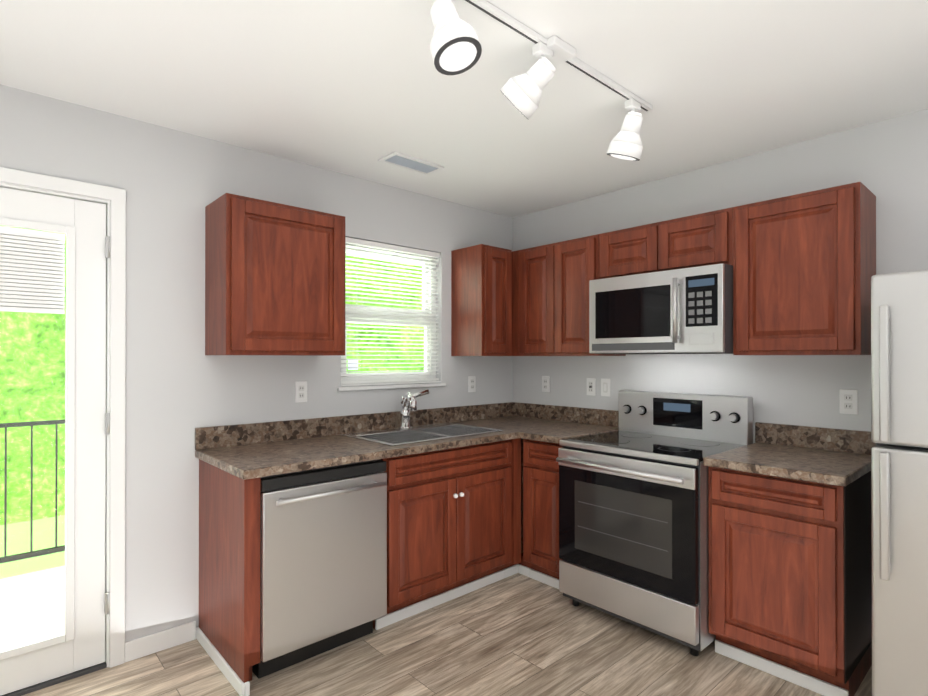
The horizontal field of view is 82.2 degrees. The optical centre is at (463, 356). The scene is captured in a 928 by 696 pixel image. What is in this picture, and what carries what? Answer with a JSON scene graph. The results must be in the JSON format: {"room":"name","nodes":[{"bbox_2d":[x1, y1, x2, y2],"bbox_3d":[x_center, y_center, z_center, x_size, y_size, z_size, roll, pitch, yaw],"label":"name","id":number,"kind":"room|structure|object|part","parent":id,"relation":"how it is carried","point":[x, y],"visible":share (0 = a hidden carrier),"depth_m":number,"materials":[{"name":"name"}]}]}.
{"room":"kitchen","nodes":[
{"label":"kitchen","id":0,"kind":"room"},
{"bbox_2d":[0,84,512,641],"bbox_3d":[-1.410,0.153,2.574,4.980,2.450,0.140,0,0,-42],"label":"wall","id":1,"kind":"structure","parent":0,"point":[180,386],"depth_m":2.54,"materials":[{"name":"grey paint"}]},
{"bbox_2d":[0,167,125,695],"bbox_3d":[-1.948,0.311,2.074,1.048,2.110,0.158,0,0,-42],"label":"door","id":2,"kind":"structure","parent":1,"relation":"attached to","point":[88,220],"depth_m":2.29,"materials":[{"name":"white wood"}]},
{"bbox_2d":[125,621,195,662],"bbox_3d":[-2.197,1.321,1.752,2.433,0.088,0.012,0,0,-42],"label":"baseboard","id":3,"kind":"structure","parent":1,"relation":"attached to","point":[137,648],"depth_m":2.46,"materials":[{"name":"white wood"}]},
{"bbox_2d":[205,193,344,355],"bbox_3d":[-0.939,-0.368,2.690,0.601,0.728,0.321,0,0,-42],"label":"upper cabinet","id":4,"kind":"object","parent":1,"relation":"attached to","point":[274,278],"visible":1,"depth_m":2.53,"materials":[{"name":"brown wood"}]},
{"bbox_2d":[295,381,306,402],"bbox_3d":[-0.898,0.197,2.936,0.072,0.116,0.009,0,0,-42],"label":"electrical outlet","id":5,"kind":"object","parent":1,"relation":"attached to","point":[300,391],"visible":1,"depth_m":2.93,"materials":[{"name":"white plastic"}]},
{"bbox_2d":[337,237,445,390],"bbox_3d":[-0.471,-0.251,3.402,0.814,0.907,0.147,0,0,-42],"label":"window","id":6,"kind":"structure","parent":1,"relation":"in","point":[425,317],"depth_m":3.39,"materials":[{"name":"white plastic"}]},
{"bbox_2d":[468,376,475,391],"bbox_3d":[0.058,0.200,3.803,0.072,0.116,0.009,0,0,-42],"label":"electrical outlet","id":7,"kind":"object","parent":1,"relation":"attached to","point":[471,383],"visible":1,"depth_m":3.80,"materials":[{"name":"white plastic"}]},
{"bbox_2d":[451,244,511,355],"bbox_3d":[0.127,-0.364,3.656,0.287,0.728,0.321,0,0,-42],"label":"upper cabinet","id":8,"kind":"object","parent":1,"relation":"attached to","point":[481,299],"visible":1,"depth_m":3.54,"materials":[{"name":"brown wood"}]},
{"bbox_2d":[22,537,871,695],"bbox_3d":[0.215,1.411,0.777,4.980,0.100,4.980,0,0,-42],"label":"floor","id":9,"kind":"structure","parent":0,"point":[518,634],"depth_m":2.35,"materials":[{"name":"brown wood"}]},
{"bbox_2d":[196,459,259,695],"bbox_3d":[-1.062,0.930,2.373,0.078,0.875,0.617,0,0,-42],"label":"cabinet end panel","id":10,"kind":"object","parent":9,"relation":"on","point":[228,633],"visible":0.92,"depth_m":2.25,"materials":[{"name":"brown wood"}]},
{"bbox_2d":[252,459,386,678],"bbox_3d":[-0.787,0.934,2.581,0.604,0.868,0.675,0,0,-42],"label":"dishwasher","id":11,"kind":"object","parent":9,"relation":"on","point":[323,560],"visible":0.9,"depth_m":2.34,"materials":[{"name":"grey metal"}]},
{"bbox_2d":[373,439,511,629],"bbox_3d":[-0.235,0.932,3.115,0.923,0.875,0.630,0,0,-42],"label":"base cabinet","id":12,"kind":"object","parent":9,"relation":"on","point":[449,524],"visible":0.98,"depth_m":2.86,"materials":[{"name":"brown wood"}]},
{"bbox_2d":[195,402,555,479],"bbox_3d":[-0.245,0.421,3.094,2.270,0.143,0.649,0,0,-42],"label":"countertop","id":13,"kind":"structure","parent":12,"relation":"on","point":[252,450],"depth_m":2.76,"materials":[{"name":"stone"}]},
{"bbox_2d":[399,389,428,429],"bbox_3d":[-0.281,0.328,3.206,0.289,0.240,0.300,0,0,-42],"label":"faucet","id":14,"kind":"object","parent":13,"relation":"on","point":[408,402],"visible":1,"depth_m":3.25,"materials":[{"name":"silver metal"}]},
{"bbox_2d":[342,423,503,445],"bbox_3d":[-0.229,0.541,3.124,0.820,0.186,0.500,0,0,-42],"label":"sink","id":15,"kind":"object","parent":13,"relation":"in","point":[395,437],"visible":0.33,"depth_m":3.17,"materials":[{"name":"silver metal"}]},
{"bbox_2d":[503,438,530,577],"bbox_3d":[0.330,0.933,3.332,0.201,0.875,0.170,0,0,-42],"label":"cabinet filler","id":16,"kind":"object","parent":9,"relation":"on","point":[517,565],"visible":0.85,"depth_m":3.23,"materials":[{"name":"brown wood"}]},
{"bbox_2d":[523,439,562,588],"bbox_3d":[0.687,0.933,3.303,0.606,0.875,0.349,0,0,-42],"label":"base cabinet","id":17,"kind":"object","parent":9,"relation":"on","point":[541,511],"visible":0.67,"depth_m":3.12,"materials":[{"name":"brown wood"}]},
{"bbox_2d":[519,406,618,443],"bbox_3d":[0.680,0.422,3.280,0.650,0.143,0.319,0,0,-42],"label":"countertop","id":18,"kind":"structure","parent":17,"relation":"on","point":[564,422],"depth_m":3.49,"materials":[{"name":"stone"}]},
{"bbox_2d":[556,390,752,655],"bbox_3d":[0.994,0.791,2.828,0.735,1.155,0.759,0,0,-42],"label":"range","id":19,"kind":"object","parent":9,"relation":"on","point":[633,524],"visible":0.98,"depth_m":2.63,"materials":[{"name":"grey metal"}]},
{"bbox_2d":[708,466,871,695],"bbox_3d":[1.493,0.930,2.414,0.606,0.875,0.516,0,0,-42],"label":"base cabinet","id":20,"kind":"object","parent":9,"relation":"on","point":[776,576],"depth_m":2.19,"materials":[{"name":"brown wood"}]},
{"bbox_2d":[703,422,875,486],"bbox_3d":[1.484,0.419,2.396,0.646,0.143,0.531,0,0,-42],"label":"countertop","id":21,"kind":"structure","parent":20,"relation":"on","point":[837,457],"depth_m":2.42,"materials":[{"name":"stone"}]},
{"bbox_3d":[1.674,0.874,2.231,0.583,0.765,0.002,0,0,-42],"label":"right side of the base cabinet","id":22,"kind":"part","parent":20,"relation":"part of","materials":[{"name":"black wood"}]},
{"bbox_2d":[871,270,927,695],"bbox_3d":[1.906,0.542,1.782,0.790,1.645,0.750,0,0,-42],"label":"fridge","id":23,"kind":"object","parent":9,"relation":"on","point":[899,420],"visible":1,"depth_m":1.76,"materials":[{"name":"grey metal"}]},
{"bbox_2d":[0,0,927,217],"bbox_3d":[0.215,-1.129,0.786,4.980,0.100,4.980,0,0,-42],"label":"ceiling","id":24,"kind":"structure","parent":0,"point":[357,88],"depth_m":2.06,"materials":[{"name":"white paint"}]},
{"bbox_2d":[378,151,443,174],"bbox_3d":[-0.291,-1.066,2.952,0.340,0.010,0.160,0,0,-42],"label":"ceiling vent","id":25,"kind":"object","parent":24,"relation":"in","point":[406,162],"visible":1,"depth_m":2.94,"materials":[{"name":"white metal"}]},
{"bbox_2d":[430,0,651,160],"bbox_3d":[0.330,-0.945,1.895,1.221,0.259,0.260,0,0,-42],"label":"track light","id":26,"kind":"object","parent":24,"relation":"attached to","point":[455,47],"visible":1,"depth_m":1.79,"materials":[{"name":"white metal"}]},
{"bbox_2d":[513,109,927,536],"bbox_3d":[2.055,0.147,2.355,0.140,2.440,4.840,0,0,-42],"label":"wall","id":27,"kind":"structure","parent":0,"point":[885,162],"depth_m":2.79,"materials":[{"name":"grey paint"}]},
{"bbox_2d":[542,376,549,391],"bbox_3d":[0.592,0.202,3.856,0.009,0.116,0.072,0,0,-42],"label":"outlet","id":28,"kind":"object","parent":27,"relation":"attached to","point":[545,383],"visible":1,"depth_m":3.85,"materials":[{"name":"white plastic"}]},
{"bbox_2d":[512,234,625,355],"bbox_3d":[0.585,-0.364,3.633,0.321,0.728,0.966,0,0,-42],"label":"upper cabinet","id":29,"kind":"object","parent":27,"relation":"attached to","point":[550,299],"visible":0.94,"depth_m":3.41,"materials":[{"name":"brown wood"}]},
{"bbox_2d":[587,378,595,395],"bbox_3d":[0.852,0.206,3.569,0.010,0.116,0.072,0,0,-42],"label":"outlet","id":30,"kind":"object","parent":27,"relation":"attached to","point":[591,386],"visible":1,"depth_m":3.56,"materials":[{"name":"white plastic"}]},
{"bbox_2d":[601,378,609,396],"bbox_3d":[0.927,0.206,3.485,0.011,0.116,0.072,0,0,-42],"label":"outlet","id":31,"kind":"object","parent":27,"relation":"attached to","point":[605,387],"visible":1,"depth_m":3.48,"materials":[{"name":"white plastic"}]},
{"bbox_2d":[599,207,732,278],"bbox_3d":[1.168,-0.588,2.991,0.321,0.285,0.764,0,0,-42],"label":"upper cabinet","id":32,"kind":"object","parent":27,"relation":"attached to","point":[702,239],"visible":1,"depth_m":2.84,"materials":[{"name":"brown wood"}]},
{"bbox_2d":[589,263,732,353],"bbox_3d":[1.117,-0.227,2.944,0.455,0.431,0.758,0,0,-42],"label":"microwave","id":33,"kind":"object","parent":32,"relation":"attached to","point":[684,311],"visible":1,"depth_m":2.76,"materials":[{"name":"grey metal"}]},
{"bbox_2d":[733,182,875,354],"bbox_3d":[1.597,-0.368,2.516,0.321,0.728,0.511,0,0,-42],"label":"upper cabinet","id":34,"kind":"object","parent":27,"relation":"attached to","point":[804,268],"visible":1,"depth_m":2.37,"materials":[{"name":"brown wood"}]},
{"bbox_2d":[839,389,857,414],"bbox_3d":[1.814,0.215,2.509,0.009,0.116,0.072,0,0,-42],"label":"electrical outlet","id":35,"kind":"object","parent":27,"relation":"attached to","point":[848,401],"visible":1,"depth_m":2.51,"materials":[{"name":"white plastic"}]},
{"label":"outside","id":36,"kind":"structure","parent":0,"visible":0},
{"bbox_2d":[0,225,423,578],"bbox_3d":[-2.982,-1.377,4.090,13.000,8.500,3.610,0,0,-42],"label":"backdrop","id":37,"kind":"structure","parent":36,"point":[14,485],"depth_m":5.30,"materials":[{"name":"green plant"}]},
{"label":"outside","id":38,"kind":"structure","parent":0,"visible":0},
{"bbox_2d":[0,419,65,651],"bbox_3d":[-2.634,0.988,2.582,2.900,1.240,1.500,0,0,-42],"label":"balcony","id":39,"kind":"object","parent":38,"point":[30,599],"depth_m":3.11,"materials":[{"name":"grey"}]}
]}

